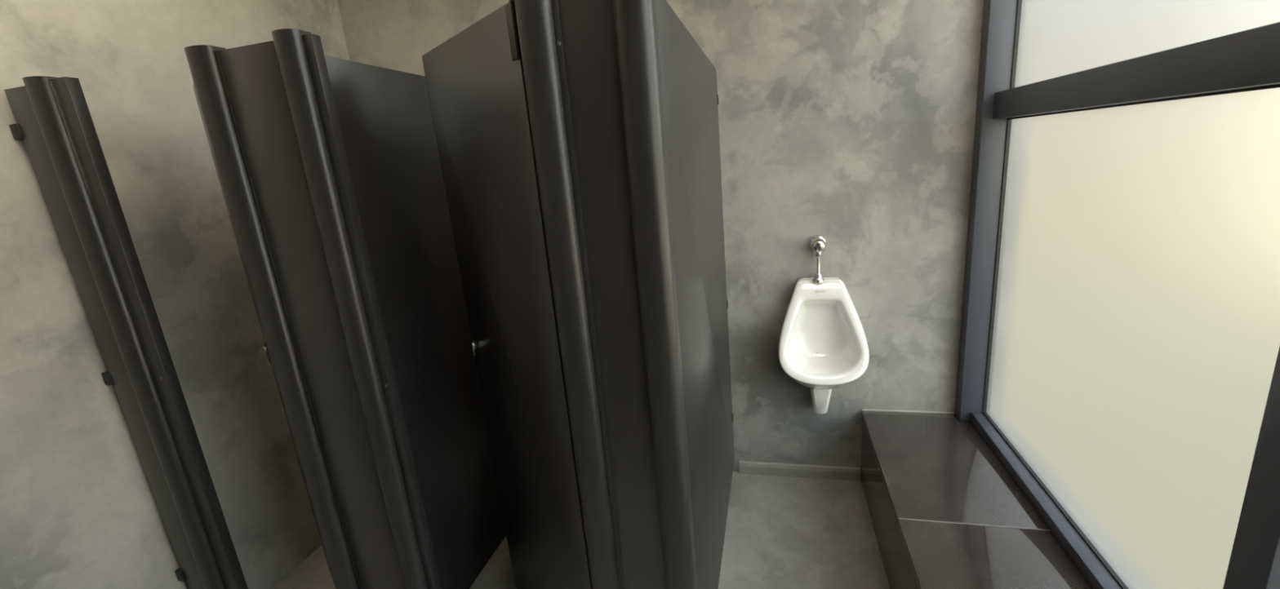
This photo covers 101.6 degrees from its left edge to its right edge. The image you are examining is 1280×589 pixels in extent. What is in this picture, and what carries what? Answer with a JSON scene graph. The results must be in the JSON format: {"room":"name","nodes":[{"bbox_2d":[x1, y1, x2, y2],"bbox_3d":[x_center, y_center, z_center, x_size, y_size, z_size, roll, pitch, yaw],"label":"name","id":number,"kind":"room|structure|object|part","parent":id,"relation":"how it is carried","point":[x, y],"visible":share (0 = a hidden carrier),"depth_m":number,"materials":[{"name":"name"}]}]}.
{"room":"public restroom","nodes":[
{"label":"public restroom","id":0,"kind":"room"},
{"bbox_2d":[0,0,349,588],"bbox_3d":[-2.127,0.093,0.875,0.200,3.050,4.387,-1,15,17],"label":"wall","id":1,"kind":"structure","parent":0,"point":[79,510],"depth_m":1.80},
{"bbox_2d":[270,471,889,588],"bbox_3d":[-0.534,1.590,0.891,3.650,0.120,4.676,-1,15,15],"label":"floor","id":2,"kind":"structure","parent":0,"point":[781,532],"depth_m":2.28,"materials":[{"name":"grey concrete"}]},
{"bbox_2d":[4,75,248,588],"bbox_3d":[-1.619,0.370,1.712,0.283,2.012,0.058,-1,15,15],"label":"pilaster","id":3,"kind":"object","parent":2,"relation":"on","point":[55,125],"visible":1,"depth_m":1.62,"materials":[{"name":"grey laminate"}]},
{"bbox_2d":[184,28,441,588],"bbox_3d":[-0.863,0.353,1.515,0.372,2.012,0.058,-1,15,15],"label":"pilaster","id":4,"kind":"object","parent":2,"relation":"on","point":[268,109],"visible":1,"depth_m":1.41,"materials":[{"name":"grey metal"}]},
{"bbox_2d":[192,83,336,588],"bbox_3d":[-1.208,0.277,1.750,0.031,1.900,0.496,-17,18,-38],"label":"door","id":5,"kind":"structure","parent":4,"relation":"attached to","point":[266,351],"depth_m":1.85,"materials":[{"name":"grey laminate"}]},
{"bbox_3d":[-1.004,0.350,1.550,0.080,2.000,0.058,-1,15,15],"label":"rounded post","id":6,"kind":"part","parent":4,"relation":"part of","materials":[{"name":"grey metal"}]},
{"bbox_3d":[-0.743,0.345,1.482,0.072,2.000,0.058,-1,15,15],"label":"rounded post","id":7,"kind":"part","parent":4,"relation":"part of","materials":[{"name":"grey metal"}]},
{"bbox_2d":[514,0,697,588],"bbox_3d":[-0.034,0.335,1.298,0.290,2.012,0.058,-1,15,15],"label":"pilaster","id":8,"kind":"object","parent":2,"relation":"on","point":[592,68],"visible":1,"depth_m":1.18,"materials":[{"name":"grey metal"}]},
{"bbox_2d":[422,0,591,588],"bbox_3d":[-0.370,0.252,1.558,0.030,1.900,0.584,-17,18,-38],"label":"door","id":9,"kind":"structure","parent":8,"relation":"attached to","point":[475,79],"depth_m":1.46,"materials":[{"name":"grey laminate"}]},
{"bbox_3d":[-0.136,0.331,1.323,0.080,2.000,0.058,-1,15,15],"label":"rounded post","id":10,"kind":"part","parent":8,"relation":"part of","materials":[{"name":"grey metal"}]},
{"bbox_3d":[-0.035,0.295,1.295,0.134,1.910,0.020,-1,15,15],"label":"panel","id":11,"kind":"part","parent":8,"relation":"part of","materials":[{"name":"grey laminate"}]},
{"bbox_3d":[0.068,0.327,1.271,0.080,2.000,0.058,-1,15,15],"label":"rounded post","id":12,"kind":"part","parent":8,"relation":"part of","materials":[{"name":"grey metal"}]},
{"bbox_2d":[861,409,1092,588],"bbox_3d":[0.803,1.314,0.474,0.481,0.388,4.374,-1,15,15],"label":"stone ledge","id":13,"kind":"object","parent":2,"relation":"on","point":[945,513],"visible":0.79,"depth_m":1.84,"materials":[{"name":"grey stone"}]},
{"bbox_2d":[337,0,983,479],"bbox_3d":[-0.084,-0.535,2.599,3.550,3.050,0.150,-1,15,15],"label":"wall","id":14,"kind":"structure","parent":0,"point":[850,124],"depth_m":2.31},
{"bbox_2d":[324,55,506,588],"bbox_3d":[-0.670,0.132,2.145,0.028,1.910,1.328,-1,15,15],"label":"divider","id":15,"kind":"object","parent":14,"relation":"attached to","point":[385,118],"visible":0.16,"depth_m":1.81,"materials":[{"name":"grey laminate"}]},
{"bbox_2d":[655,0,733,588],"bbox_3d":[0.250,0.112,1.906,0.028,1.910,1.328,-1,15,15],"label":"divider","id":16,"kind":"object","parent":14,"relation":"attached to","point":[690,95],"visible":0.8,"depth_m":1.64,"materials":[{"name":"grey laminate"}]},
{"bbox_2d":[738,461,860,481],"bbox_3d":[0.814,0.908,2.688,0.596,0.066,0.016,-1,15,15],"label":"baseboard","id":17,"kind":"structure","parent":14,"relation":"attached to","point":[844,473],"depth_m":2.68,"materials":[{"name":"grey concrete"}]},
{"bbox_2d":[808,235,826,282],"bbox_3d":[0.803,-0.159,2.351,0.076,0.205,0.089,-1,15,15],"label":"valve","id":18,"kind":"object","parent":14,"relation":"attached to","point":[817,243],"visible":1,"depth_m":2.34,"materials":[{"name":"silver metal"}]},
{"bbox_2d":[777,277,869,413],"bbox_3d":[0.824,0.269,2.369,0.380,0.649,0.268,-1,15,15],"label":"urinal","id":19,"kind":"object","parent":14,"relation":"attached to","point":[823,345],"visible":1,"depth_m":2.38,"materials":[{"name":"white ceramic"}]},
{"bbox_2d":[810,389,831,413],"bbox_3d":[0.859,0.478,2.484,0.104,0.181,0.110,-1,15,15],"label":"outlet","id":20,"kind":"object","parent":19,"relation":"attached to","point":[820,398],"depth_m":2.46,"materials":[{"name":"white ceramic"}]},
{"bbox_3d":[1.009,0.024,0.058,0.178,3.050,4.376,-1,15,15],"label":"wall","id":21,"kind":"structure","parent":0,"visible":0},
{"bbox_2d":[954,0,1279,588],"bbox_3d":[1.059,-0.344,0.693,0.130,2.665,2.971,-1,15,15],"label":"window","id":22,"kind":"structure","parent":21,"relation":"in","point":[1119,354],"depth_m":1.33,"materials":[{"name":"white glass"}]},
{"bbox_3d":[1.369,0.726,1.703,0.086,0.043,1.350,-1,15,15],"label":"rail","id":23,"kind":"part","parent":22,"relation":"part of","materials":[{"name":"grey metal"}]},
{"bbox_3d":[1.213,-1.183,1.206,0.006,1.209,1.350,-1,15,15],"label":"pane","id":24,"kind":"part","parent":22,"relation":"part of","materials":[{"name":"white glass"}]}
]}

